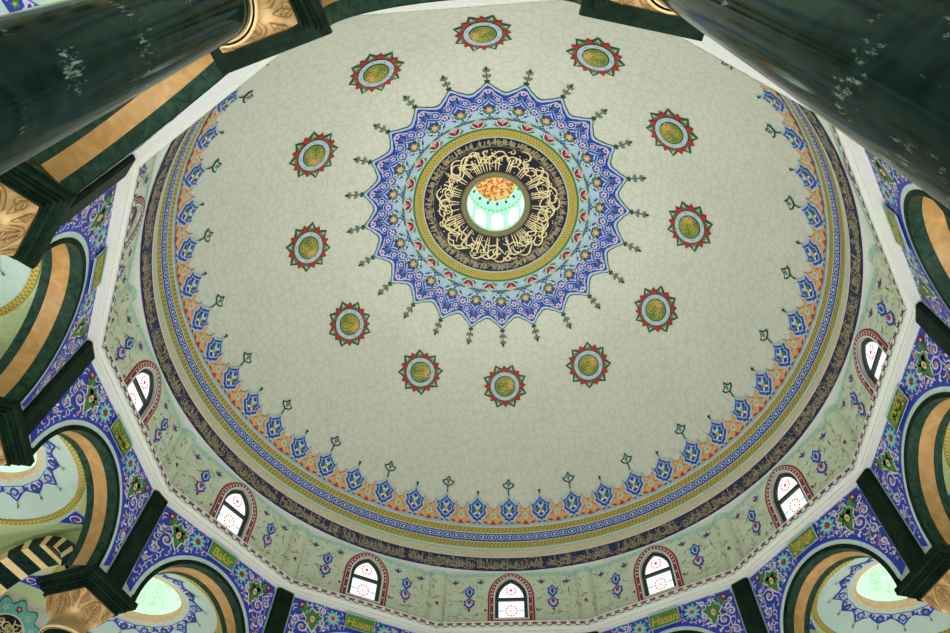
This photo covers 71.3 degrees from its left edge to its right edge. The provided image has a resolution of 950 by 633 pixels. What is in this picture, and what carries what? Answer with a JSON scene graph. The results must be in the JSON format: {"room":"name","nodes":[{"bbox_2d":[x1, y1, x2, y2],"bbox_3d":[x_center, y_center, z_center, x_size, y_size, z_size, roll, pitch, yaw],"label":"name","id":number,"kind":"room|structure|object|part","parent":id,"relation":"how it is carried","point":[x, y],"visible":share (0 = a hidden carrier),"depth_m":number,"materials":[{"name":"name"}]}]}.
{"room":"mosque","nodes":[
{"label":"mosque","id":0,"kind":"room"},
{"bbox_2d":[0,351,29,397],"bbox_3d":[-13.003,1.300,14.864,5.250,2.120,0.480,10,-57,-5],"label":"spandrel","id":1,"kind":"structure","parent":0,"point":[1,352],"depth_m":15.66,"materials":[{"name":"green paint"}]},
{"bbox_2d":[0,588,50,628],"bbox_3d":[-13.245,14.432,16.289,0.007,14.150,8.789,-29,-62,19],"label":"spandrel","id":2,"kind":"structure","parent":0,"point":[43,618],"depth_m":21.15,"materials":[{"name":"paint"}]},
{"bbox_2d":[0,595,39,632],"bbox_3d":[-14.331,9.646,20.105,0.041,2.288,2.288,-29,-62,19],"label":"roundel","id":3,"kind":"object","parent":2,"relation":"attached to","point":[14,617],"visible":0.99,"depth_m":20.63,"materials":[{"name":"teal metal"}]},
{"bbox_2d":[0,529,80,554],"bbox_3d":[-12.481,7.249,18.713,5.250,2.120,0.480,-15,-59,12],"label":"spandrel","id":4,"kind":"structure","parent":0,"point":[72,536],"depth_m":19.25,"materials":[{"name":"paint"}]},
{"bbox_2d":[0,536,74,594],"bbox_3d":[-12.507,7.304,18.642,4.160,1.900,0.924,-15,-59,12],"label":"arch","id":5,"kind":"object","parent":4,"relation":"attached to","point":[32,556],"visible":0.68,"depth_m":19.10,"materials":[{"name":"green stone"}]},
{"bbox_2d":[30,161,53,178],"bbox_3d":[-9.914,-4.018,11.307,5.250,2.120,0.480,36,-63,-20],"label":"spandrel","id":6,"kind":"structure","parent":0,"point":[35,164],"depth_m":11.96,"materials":[{"name":"green paint"}]},
{"bbox_2d":[21,163,118,410],"bbox_3d":[-9.040,-0.746,14.269,0.856,3.570,5.906,23,-59,-12],"label":"spandrel","id":7,"kind":"structure","parent":0,"point":[90,226],"depth_m":14.57,"materials":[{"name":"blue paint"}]},
{"bbox_2d":[0,237,85,402],"bbox_3d":[-9.065,-0.384,13.706,0.860,2.230,4.120,23,-59,-12],"label":"arch","id":8,"kind":"object","parent":7,"relation":"attached to","point":[38,327],"visible":0.74,"depth_m":14.52,"materials":[{"name":"green stone"}]},
{"bbox_2d":[88,248,107,294],"bbox_3d":[-8.617,-1.005,15.105,0.042,0.548,1.142,23,-59,-12],"label":"name plaque","id":9,"kind":"object","parent":7,"relation":"attached to","point":[99,260],"visible":1,"depth_m":15.04,"materials":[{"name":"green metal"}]},
{"bbox_2d":[87,165,142,348],"bbox_3d":[-8.608,-1.415,15.645,0.560,0.710,5.595,23,-59,-12],"label":"crown molding","id":10,"kind":"structure","parent":7,"relation":"attached to","point":[127,188],"depth_m":15.29,"materials":[{"name":"paint"}]},
{"bbox_2d":[3,362,153,572],"bbox_3d":[-10.065,3.755,17.227,0.856,3.570,5.906,-3,-57,4],"label":"spandrel","id":11,"kind":"structure","parent":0,"point":[87,403],"depth_m":17.29,"materials":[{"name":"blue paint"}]},
{"bbox_2d":[32,425,119,568],"bbox_3d":[-10.092,4.121,16.666,0.860,2.230,4.120,-3,-57,4],"label":"arch","id":12,"kind":"object","parent":11,"relation":"attached to","point":[87,551],"visible":0.87,"depth_m":17.46,"materials":[{"name":"green stone"}]},
{"bbox_2d":[109,416,132,457],"bbox_3d":[-9.580,3.269,17.914,0.042,0.548,1.062,-3,-57,4],"label":"name plaque","id":13,"kind":"object","parent":11,"relation":"attached to","point":[118,431],"visible":1,"depth_m":17.89,"materials":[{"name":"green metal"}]},
{"bbox_2d":[92,342,171,495],"bbox_3d":[-9.592,2.902,18.483,0.560,0.710,5.595,-3,-57,4],"label":"crown molding","id":14,"kind":"structure","parent":11,"relation":"attached to","point":[107,370],"depth_m":18.11,"materials":[{"name":"paint"}]},
{"bbox_2d":[0,0,221,632],"bbox_3d":[-8.776,1.234,16.823,14.890,1.550,28.691,-3,-57,4],"label":"ceiling","id":15,"kind":"structure","parent":0,"point":[48,497],"depth_m":19.03,"materials":[{"name":"paint"}]},
{"bbox_3d":[-11.963,-2.161,13.846,5.540,0.080,5.540,23,-59,-12],"label":"rope moulding","id":16,"kind":"part","parent":15,"relation":"part of","materials":[{"name":"paint"}]},
{"bbox_3d":[-13.244,3.723,17.709,5.480,0.024,8.789,-3,-57,4],"label":"vault panel","id":17,"kind":"part","parent":15,"relation":"part of","materials":[{"name":"beige paint"}]},
{"bbox_3d":[-10.945,9.437,21.348,5.540,0.080,5.540,-29,-62,19],"label":"rope moulding","id":18,"kind":"part","parent":15,"relation":"part of","materials":[{"name":"gold metal"}]},
{"bbox_2d":[25,73,228,191],"bbox_3d":[-5.460,-4.172,11.923,5.906,3.570,0.856,-29,-62,19],"label":"spandrel","id":19,"kind":"structure","parent":0,"point":[31,160],"depth_m":12.96,"materials":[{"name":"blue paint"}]},
{"bbox_2d":[32,54,226,193],"bbox_3d":[-5.483,-3.813,11.358,4.120,2.230,0.860,-29,-62,19],"label":"arch","id":20,"kind":"object","parent":19,"relation":"attached to","point":[75,161],"visible":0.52,"depth_m":12.05,"materials":[{"name":"green stone"}]},
{"bbox_2d":[122,53,281,166],"bbox_3d":[-5.174,-4.702,13.395,5.595,0.710,0.560,-29,-62,19],"label":"crown molding","id":21,"kind":"structure","parent":19,"relation":"attached to","point":[233,80],"depth_m":13.39,"materials":[{"name":"paint"}]},
{"bbox_2d":[115,153,156,295],"bbox_3d":[-8.891,-2.270,16.676,0.250,2.066,5.584,23,-59,-12],"label":"spandrel","id":22,"kind":"structure","parent":0,"point":[148,167],"depth_m":17.39,"materials":[{"name":"paint"}]},
{"bbox_2d":[108,282,137,328],"bbox_3d":[-10.131,-0.146,18.059,0.840,2.190,0.840,10,-57,-5],"label":"column","id":23,"kind":"structure","parent":22,"relation":"attached to","point":[123,299],"depth_m":18.35,"materials":[{"name":"paint"}]},
{"bbox_2d":[129,206,136,229],"bbox_3d":[-8.914,-2.275,16.665,0.080,1.680,1.200,23,-59,-12],"label":"window","id":24,"kind":"structure","parent":22,"relation":"in","point":[135,207],"depth_m":17.26,"materials":[{"name":"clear glass"}]},
{"bbox_2d":[106,304,183,463],"bbox_3d":[-9.909,2.198,19.613,0.250,2.066,5.584,-3,-57,4],"label":"spandrel","id":25,"kind":"structure","parent":0,"point":[126,341],"depth_m":19.75,"materials":[{"name":"paint"}]},
{"bbox_2d":[127,368,153,415],"bbox_3d":[-9.934,2.203,19.609,0.080,1.680,1.200,-3,-57,4],"label":"window","id":26,"kind":"structure","parent":25,"relation":"in","point":[140,390],"depth_m":19.75,"materials":[{"name":"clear glass"}]},
{"bbox_3d":[-9.971,2.205,19.611,0.006,1.640,1.140,-3,-57,4],"label":"glass","id":27,"kind":"part","parent":26,"relation":"part of","materials":[{"name":"grey glass"}]},
{"bbox_3d":[-9.944,2.204,19.609,0.060,1.680,1.200,-3,-57,4],"label":"frame","id":28,"kind":"part","parent":26,"relation":"part of","materials":[{"name":"metal"}]},
{"bbox_2d":[100,505,277,632],"bbox_3d":[-8.261,8.124,20.006,0.856,3.570,5.906,-29,-62,19],"label":"spandrel","id":29,"kind":"structure","parent":0,"point":[173,537],"depth_m":20.03,"materials":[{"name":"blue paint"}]},
{"bbox_2d":[131,559,245,632],"bbox_3d":[-8.286,8.492,19.447,0.860,2.230,4.120,-29,-62,19],"label":"arch","id":30,"kind":"object","parent":29,"relation":"attached to","point":[200,573],"visible":0.85,"depth_m":20.23,"materials":[{"name":"green stone"}]},
{"bbox_2d":[207,539,237,571],"bbox_3d":[-7.853,7.446,20.570,0.046,0.548,1.062,-29,-62,19],"label":"name plaque","id":31,"kind":"object","parent":29,"relation":"attached to","point":[216,551],"visible":1,"depth_m":20.56,"materials":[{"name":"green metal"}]},
{"bbox_2d":[163,486,291,589],"bbox_3d":[-7.861,7.092,21.148,0.560,0.710,5.595,-29,-62,19],"label":"crown molding","id":32,"kind":"structure","parent":29,"relation":"attached to","point":[176,500],"depth_m":20.81,"materials":[{"name":"paint"}]},
{"bbox_2d":[172,443,295,568],"bbox_3d":[-8.118,6.535,22.372,0.250,2.066,5.584,-29,-62,19],"label":"spandrel","id":33,"kind":"structure","parent":0,"point":[201,478],"depth_m":22.39,"materials":[{"name":"paint"}]},
{"bbox_2d":[162,428,196,484],"bbox_3d":[-9.716,4.579,21.115,0.840,2.190,0.840,-15,-59,12],"label":"column","id":34,"kind":"structure","parent":33,"relation":"attached to","point":[173,462],"depth_m":21.06,"materials":[{"name":"paint"}]},
{"bbox_2d":[216,490,248,536],"bbox_3d":[-8.139,6.551,22.374,0.080,1.680,1.200,-29,-62,19],"label":"window","id":35,"kind":"structure","parent":33,"relation":"in","point":[233,513],"depth_m":22.36,"materials":[{"name":"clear glass"}]},
{"bbox_2d":[284,583,427,632],"bbox_3d":[-4.111,11.190,21.861,5.906,3.570,0.856,23,-59,-12],"label":"spandrel","id":36,"kind":"structure","parent":0,"point":[305,616],"depth_m":21.96,"materials":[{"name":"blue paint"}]},
{"bbox_3d":[-3.938,10.997,21.475,4.840,2.802,0.030,23,-59,-12],"label":"tile panel","id":37,"kind":"part","parent":36,"relation":"part of","materials":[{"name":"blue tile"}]},
{"bbox_2d":[344,612,375,632],"bbox_3d":[-3.885,10.377,22.344,1.062,0.548,0.046,23,-59,-12],"label":"name plaque","id":38,"kind":"object","parent":36,"relation":"attached to","point":[352,621],"visible":1,"depth_m":22.34,"materials":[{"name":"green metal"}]},
{"bbox_2d":[287,578,435,632],"bbox_3d":[-3.881,10.033,22.927,5.595,0.710,0.560,23,-59,-12],"label":"crown molding","id":39,"kind":"structure","parent":36,"relation":"attached to","point":[300,589],"depth_m":22.63,"materials":[{"name":"paint"}]},
{"bbox_2d":[296,534,433,618],"bbox_3d":[-3.999,9.579,24.213,5.584,2.066,0.250,23,-59,-12],"label":"spandrel","id":40,"kind":"structure","parent":0,"point":[325,563],"depth_m":24.20,"materials":[{"name":"paint"}]},
{"bbox_2d":[280,524,309,578],"bbox_3d":[-6.545,8.539,23.584,0.840,2.190,0.840,36,-63,-20],"label":"column","id":41,"kind":"structure","parent":40,"relation":"attached to","point":[292,559],"depth_m":23.43,"materials":[{"name":"paint"}]},
{"bbox_2d":[347,559,380,601],"bbox_3d":[-4.010,9.601,24.220,1.200,1.680,0.080,23,-59,-12],"label":"window","id":42,"kind":"structure","parent":40,"relation":"in","point":[365,578],"depth_m":24.16,"materials":[{"name":"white glass"}]},
{"bbox_3d":[-4.026,9.629,24.238,1.140,1.640,0.006,23,-59,-12],"label":"glass","id":43,"kind":"part","parent":42,"relation":"part of","materials":[{"name":"grey glass"}]},
{"bbox_2d":[426,569,447,621],"bbox_3d":[-1.466,10.674,24.802,0.840,2.190,0.840,10,-57,-5],"label":"column","id":44,"kind":"structure","parent":40,"relation":"attached to","point":[435,611],"depth_m":24.61,"materials":[{"name":"paint"}]},
{"bbox_2d":[127,0,876,574],"bbox_3d":[0.757,-1.894,24.492,20.860,11.184,20.860,-3,-57,4],"label":"ceiling","id":45,"kind":"structure","parent":0,"point":[676,301],"depth_m":25.78,"materials":[{"name":"beige paint"}]},
{"bbox_2d":[461,171,530,236],"bbox_3d":[0.953,-5.738,30.408,3.073,3.200,3.073,20,-58,-11],"label":"lantern","id":46,"kind":"object","parent":45,"relation":"attached to","point":[493,204],"visible":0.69,"depth_m":30.69,"materials":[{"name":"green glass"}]},
{"bbox_2d":[473,178,518,205],"bbox_3d":[0.992,-6.494,31.571,2.440,0.402,2.440,-3,-57,4],"label":"dome","id":47,"kind":"object","parent":46,"relation":"attached to","point":[490,191],"depth_m":31.92,"materials":[{"name":"multicoloured paint"}]},
{"bbox_2d":[440,572,579,621],"bbox_3d":[1.346,10.514,24.643,5.584,2.066,0.250,-3,-57,4],"label":"spandrel","id":48,"kind":"structure","parent":0,"point":[550,595],"depth_m":24.63,"materials":[{"name":"paint"}]},
{"bbox_2d":[495,579,527,617],"bbox_3d":[1.348,10.539,24.651,1.200,1.680,0.080,-3,-57,4],"label":"window","id":49,"kind":"structure","parent":48,"relation":"in","point":[510,597],"depth_m":24.58,"materials":[{"name":"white glass"}]},
{"bbox_3d":[1.351,10.569,24.671,1.140,1.640,0.006,-3,-57,4],"label":"glass","id":50,"kind":"part","parent":49,"relation":"part of","materials":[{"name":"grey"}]},
{"bbox_2d":[454,619,583,621],"bbox_3d":[1.273,12.132,22.294,5.906,3.570,0.856,-3,-57,4],"label":"spandrel","id":51,"kind":"structure","parent":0,"point":[568,619],"depth_m":23.56,"materials":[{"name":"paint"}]},
{"bbox_2d":[435,620,588,632],"bbox_3d":[1.283,10.936,23.343,5.595,0.710,0.560,-3,-57,4],"label":"crown molding","id":52,"kind":"structure","parent":51,"relation":"attached to","point":[532,626],"depth_m":23.07,"materials":[{"name":"paint"}]},
{"bbox_2d":[592,521,728,615],"bbox_3d":[6.484,9.089,23.548,5.584,2.066,0.250,-29,-62,19],"label":"spandrel","id":53,"kind":"structure","parent":0,"point":[697,554],"depth_m":23.54,"materials":[{"name":"paint"}]},
{"bbox_2d":[574,566,597,619],"bbox_3d":[4.159,10.411,24.445,0.840,2.190,0.840,-15,-59,12],"label":"column","id":54,"kind":"structure","parent":53,"relation":"attached to","point":[587,605],"depth_m":24.26,"materials":[{"name":"paint"}]},
{"bbox_2d":[641,552,676,595],"bbox_3d":[6.498,9.111,23.552,1.200,1.680,0.080,-29,-62,19],"label":"window","id":55,"kind":"structure","parent":53,"relation":"in","point":[657,571],"depth_m":23.51,"materials":[{"name":"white glass"}]},
{"bbox_3d":[6.519,9.137,23.569,1.140,1.640,0.006,-29,-62,19],"label":"glass","id":56,"kind":"part","parent":55,"relation":"part of","materials":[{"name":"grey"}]},
{"bbox_2d":[712,512,744,569],"bbox_3d":[8.823,7.822,22.608,0.840,2.190,0.840,36,-63,-20],"label":"column","id":57,"kind":"structure","parent":53,"relation":"attached to","point":[733,553],"depth_m":22.48,"materials":[{"name":"paint"}]},
{"bbox_2d":[599,587,746,632],"bbox_3d":[6.448,10.697,21.191,5.906,3.570,0.856,-29,-62,19],"label":"spandrel","id":58,"kind":"structure","parent":0,"point":[717,612],"depth_m":21.14,"materials":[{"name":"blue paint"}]},
{"bbox_2d":[587,569,737,632],"bbox_3d":[6.247,9.560,22.284,5.595,0.710,0.560,-29,-62,19],"label":"crown molding","id":59,"kind":"structure","parent":58,"relation":"attached to","point":[721,581],"depth_m":21.98,"materials":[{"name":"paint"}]},
{"bbox_2d":[648,606,680,630],"bbox_3d":[6.210,9.905,21.703,1.062,0.548,0.046,-29,-62,19],"label":"name plaque","id":60,"kind":"object","parent":58,"relation":"attached to","point":[669,616],"visible":1,"depth_m":21.70,"materials":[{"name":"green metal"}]},
{"bbox_2d":[670,630,703,632],"bbox_3d":[6.434,11.067,20.633,4.120,2.230,0.860,-29,-62,19],"label":"arch","id":61,"kind":"object","parent":58,"relation":"attached to","point":[679,631],"visible":1,"depth_m":21.00,"materials":[{"name":"green stone"}]},
{"bbox_2d":[729,421,850,556],"bbox_3d":[10.038,5.687,21.219,0.250,2.066,5.584,23,-59,-12],"label":"spandrel","id":62,"kind":"structure","parent":0,"point":[820,457],"depth_m":21.25,"materials":[{"name":"paint"}]},
{"bbox_2d":[773,473,807,521],"bbox_3d":[10.060,5.701,21.219,0.080,1.680,1.200,23,-59,-12],"label":"window","id":63,"kind":"structure","parent":62,"relation":"in","point":[789,497],"depth_m":21.22,"materials":[{"name":"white glass"}]},
{"bbox_2d":[823,404,858,460],"bbox_3d":[11.276,3.599,19.782,0.840,2.190,0.840,10,-57,-5],"label":"column","id":64,"kind":"structure","parent":62,"relation":"attached to","point":[845,435],"depth_m":19.81,"materials":[{"name":"paint"}]},
{"bbox_2d":[748,485,931,632],"bbox_3d":[10.028,7.270,18.845,0.856,3.570,5.906,23,-59,-12],"label":"spandrel","id":65,"kind":"structure","parent":0,"point":[851,520],"depth_m":18.86,"materials":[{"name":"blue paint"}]},
{"bbox_2d":[732,464,859,580],"bbox_3d":[9.681,6.273,20.034,0.560,0.710,5.595,23,-59,-12],"label":"crown molding","id":66,"kind":"structure","parent":65,"relation":"attached to","point":[845,481],"depth_m":19.68,"materials":[{"name":"paint"}]},
{"bbox_2d":[787,524,818,559],"bbox_3d":[9.635,6.630,19.461,0.042,0.548,1.062,23,-59,-12],"label":"name plaque","id":67,"kind":"object","parent":65,"relation":"attached to","point":[808,536],"visible":1,"depth_m":19.45,"materials":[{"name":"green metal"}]},
{"bbox_2d":[783,544,900,632],"bbox_3d":[10.017,7.638,18.285,0.860,2.230,4.120,23,-59,-12],"label":"arch","id":68,"kind":"object","parent":65,"relation":"attached to","point":[803,589],"visible":0.81,"depth_m":19.12,"materials":[{"name":"green stone"}]},
{"bbox_2d":[827,122,878,245],"bbox_3d":[9.265,-3.118,15.523,0.250,2.066,5.584,-29,-62,19],"label":"spandrel","id":69,"kind":"structure","parent":0,"point":[829,124],"depth_m":16.39,"materials":[{"name":"paint"}]},
{"bbox_2d":[867,244,894,285],"bbox_3d":[10.861,-1.126,16.726,0.840,2.190,0.840,-15,-59,12],"label":"column","id":70,"kind":"structure","parent":69,"relation":"attached to","point":[878,260],"depth_m":17.24,"materials":[{"name":"paint"}]},
{"bbox_2d":[836,267,901,437],"bbox_3d":[11.056,1.219,18.282,0.250,2.066,5.584,-3,-57,4],"label":"spandrel","id":71,"kind":"structure","parent":0,"point":[883,305],"depth_m":18.52,"materials":[{"name":"paint"}]},
{"bbox_2d":[861,338,885,384],"bbox_3d":[11.081,1.222,18.275,0.080,1.680,1.200,-3,-57,4],"label":"window","id":72,"kind":"structure","parent":71,"relation":"in","point":[873,357],"depth_m":18.48,"materials":[{"name":"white glass"}]},
{"bbox_3d":[11.091,1.222,18.274,0.060,1.680,1.200,-3,-57,4],"label":"frame","id":73,"kind":"part","parent":72,"relation":"part of","materials":[{"name":"metal"}]},
{"bbox_3d":[11.118,1.220,18.272,0.006,1.640,1.140,-3,-57,4],"label":"glass","id":74,"kind":"part","parent":72,"relation":"part of","materials":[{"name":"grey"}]},
{"bbox_2d":[810,422,949,632],"bbox_3d":[12.994,4.329,18.112,9.237,1.550,16.504,23,-59,-12],"label":"ceiling","id":75,"kind":"structure","parent":0,"point":[859,595],"depth_m":20.87,"materials":[{"name":"paint"}]},
{"bbox_3d":[12.916,8.299,19.815,5.480,0.024,8.789,23,-59,-12],"label":"vault panel","id":76,"kind":"part","parent":75,"relation":"part of","materials":[{"name":"beige paint"}]},
{"bbox_3d":[14.311,2.435,15.961,5.540,0.080,5.540,-3,-57,4],"label":"rope moulding","id":77,"kind":"part","parent":75,"relation":"part of","materials":[{"name":"gold metal"}]},
{"bbox_2d":[864,148,949,328],"bbox_3d":[9.250,-1.599,13.108,0.856,3.570,5.906,-29,-62,19],"label":"spandrel","id":78,"kind":"structure","parent":0,"point":[893,186],"depth_m":13.71,"materials":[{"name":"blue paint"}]},
{"bbox_2d":[832,126,922,312],"bbox_3d":[8.935,-2.234,14.531,0.560,0.710,5.595,-29,-62,19],"label":"crown molding","id":79,"kind":"structure","parent":78,"relation":"attached to","point":[859,166],"depth_m":14.29,"materials":[{"name":"paint"}]},
{"bbox_2d":[882,205,909,252],"bbox_3d":[8.882,-1.862,13.968,0.042,0.548,1.091,-29,-62,19],"label":"name plaque","id":80,"kind":"object","parent":78,"relation":"attached to","point":[892,218],"visible":1,"depth_m":13.93,"materials":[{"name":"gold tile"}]},
{"bbox_2d":[903,189,949,310],"bbox_3d":[9.238,-1.238,12.543,0.860,2.230,4.120,-29,-62,19],"label":"arch","id":81,"kind":"object","parent":78,"relation":"attached to","point":[934,262],"visible":0.75,"depth_m":13.39,"materials":[{"name":"green stone"}]},
{"bbox_2d":[870,327,949,553],"bbox_3d":[11.053,2.769,15.887,0.856,3.570,5.906,-3,-57,4],"label":"spandrel","id":82,"kind":"structure","parent":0,"point":[926,373],"depth_m":16.26,"materials":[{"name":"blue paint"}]},
{"bbox_2d":[851,305,919,474],"bbox_3d":[10.665,1.956,17.196,0.560,0.710,5.595,-3,-57,4],"label":"crown molding","id":83,"kind":"structure","parent":82,"relation":"attached to","point":[906,329],"depth_m":16.83,"materials":[{"name":"paint"}]},
{"bbox_2d":[886,386,908,431],"bbox_3d":[10.614,2.310,16.621,0.042,0.548,1.099,-3,-57,4],"label":"name plaque","id":84,"kind":"object","parent":82,"relation":"attached to","point":[899,402],"visible":1,"depth_m":16.61,"materials":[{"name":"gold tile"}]},
{"bbox_2d":[904,392,949,545],"bbox_3d":[11.043,3.134,15.325,0.860,2.230,4.120,-3,-57,4],"label":"arch","id":85,"kind":"object","parent":82,"relation":"attached to","point":[935,498],"visible":1,"depth_m":16.21,"materials":[{"name":"green stone"}]},
{"bbox_3d":[-0.284,-5.607,10.820,5.906,3.570,0.856,-3,-57,4],"label":"wall","id":86,"kind":"structure","parent":0,"visible":0},
{"bbox_2d":[322,0,581,25],"bbox_3d":[-0.303,-5.249,10.254,4.120,2.230,0.860,-3,-57,4],"label":"arch","id":87,"kind":"object","parent":86,"relation":"attached to","point":[335,11],"visible":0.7,"depth_m":10.49,"materials":[{"name":"green stone"}]},
{"bbox_2d":[361,0,557,15],"bbox_3d":[-0.210,-6.079,12.336,5.595,0.710,0.560,-3,-57,4],"label":"crown molding","id":88,"kind":"structure","parent":86,"relation":"attached to","point":[451,4],"depth_m":12.24,"materials":[{"name":"paint"}]},
{"label":"floor","id":89,"kind":"structure","parent":0,"visible":0},
{"bbox_2d":[0,397,34,466],"bbox_3d":[-10.671,5.587,9.150,1.800,11.960,1.800,10,-57,-5],"label":"column","id":90,"kind":"structure","parent":89,"relation":"on","point":[15,445],"depth_m":13.97,"materials":[{"name":"green stone"}]},
{"bbox_2d":[23,340,94,434],"bbox_3d":[-9.761,1.640,15.470,0.190,2.935,0.610,10,-57,-5],"label":"pilaster","id":91,"kind":"object","parent":90,"relation":"on","point":[35,412],"visible":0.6,"depth_m":15.34,"materials":[{"name":"green stone"}]},
{"bbox_2d":[0,162,76,269],"bbox_3d":[-8.161,1.267,6.260,1.800,11.960,1.800,36,-63,-20],"label":"column","id":92,"kind":"structure","parent":89,"relation":"on","point":[33,206],"depth_m":10.93,"materials":[{"name":"green stone"}]},
{"bbox_2d":[59,154,135,227],"bbox_3d":[-7.413,-2.403,12.765,0.190,2.935,0.610,36,-63,-20],"label":"pilaster","id":93,"kind":"object","parent":92,"relation":"on","point":[84,198],"visible":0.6,"depth_m":12.79,"materials":[{"name":"green stone"}]},
{"bbox_2d":[35,563,137,632],"bbox_3d":[-10.247,10.420,12.277,1.800,11.960,1.800,-15,-59,12],"label":"column","id":94,"kind":"structure","parent":89,"relation":"on","point":[82,599],"depth_m":16.63,"materials":[{"name":"gold metal"}]},
{"bbox_2d":[107,490,167,587],"bbox_3d":[-9.364,6.163,18.396,0.190,2.935,0.610,-16,-59,12],"label":"pilaster","id":95,"kind":"object","parent":94,"relation":"on","point":[121,568],"visible":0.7,"depth_m":18.25,"materials":[{"name":"green stone"}]},
{"bbox_2d":[0,0,332,175],"bbox_3d":[-3.390,-1.382,4.380,1.800,11.960,1.800,-15,-59,12],"label":"column","id":96,"kind":"structure","parent":89,"relation":"on","point":[65,65],"depth_m":5.38,"materials":[{"name":"green stone"}]},
{"bbox_2d":[579,0,949,208],"bbox_3d":[2.363,-1.650,4.015,1.800,11.960,1.800,10,-57,-5],"label":"column","id":97,"kind":"structure","parent":89,"relation":"on","point":[876,71],"depth_m":3.37,"materials":[{"name":"green stone"}]},
{"bbox_2d":[894,543,949,614],"bbox_3d":[11.227,9.418,10.913,1.800,11.960,1.800,10,-57,-5],"label":"column","id":98,"kind":"structure","parent":89,"relation":"on","point":[928,581],"depth_m":15.51,"materials":[{"name":"green stone"}]},
{"bbox_2d":[856,468,924,570],"bbox_3d":[10.732,5.225,17.120,0.190,2.935,0.610,10,-57,-5],"label":"pilaster","id":99,"kind":"object","parent":98,"relation":"on","point":[906,545],"visible":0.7,"depth_m":16.97,"materials":[{"name":"green stone"}]},
{"bbox_2d":[928,194,949,217],"bbox_3d":[7.558,0.533,5.262,1.800,11.960,1.800,36,-63,-20],"label":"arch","id":100,"kind":"structure","parent":89,"relation":"on","point":[942,207],"depth_m":10.74,"materials":[{"name":"green stone"}]},
{"bbox_3d":[10.803,4.585,7.787,1.800,11.960,1.800,-15,-59,12],"label":"column","id":101,"kind":"structure","parent":89,"relation":"on","visible":0},
{"bbox_2d":[916,302,949,356],"bbox_3d":[10.335,0.702,14.194,0.190,2.935,0.610,-16,-59,12],"label":"pilaster","id":102,"kind":"object","parent":101,"relation":"on","point":[927,320],"visible":1,"depth_m":14.78,"materials":[{"name":"green stone"}]},
{"bbox_3d":[5.100,-4.665,11.253,5.906,3.570,0.856,23,-59,-12],"label":"wall","id":103,"kind":"structure","parent":0,"visible":0},
{"bbox_2d":[678,35,813,112],"bbox_3d":[4.954,-5.175,12.752,5.595,0.710,0.560,23,-59,-12],"label":"crown molding","id":104,"kind":"structure","parent":103,"relation":"attached to","point":[707,44],"depth_m":12.62,"materials":[{"name":"paint"}]},
{"bbox_3d":[-7.003,14.471,14.801,1.800,11.960,1.800,36,-63,-20],"label":"column","id":105,"kind":"structure","parent":0,"visible":0},
{"bbox_2d":[264,588,293,632],"bbox_3d":[-6.328,9.954,20.759,0.610,2.935,0.190,36,-63,-20],"label":"pilaster","id":106,"kind":"object","parent":105,"relation":"on","point":[278,616],"visible":1,"depth_m":21.29,"materials":[{"name":"green stone"}]},
{"bbox_3d":[8.717,13.737,13.803,1.800,11.960,1.800,36,-63,-20],"label":"column","id":107,"kind":"structure","parent":0,"visible":0},
{"bbox_2d":[731,578,767,632],"bbox_3d":[8.384,9.268,19.825,0.190,2.935,0.610,36,-63,-20],"label":"pilaster","id":108,"kind":"object","parent":107,"relation":"on","point":[748,607],"visible":1,"depth_m":20.23,"materials":[{"name":"green stone"}]}
]}

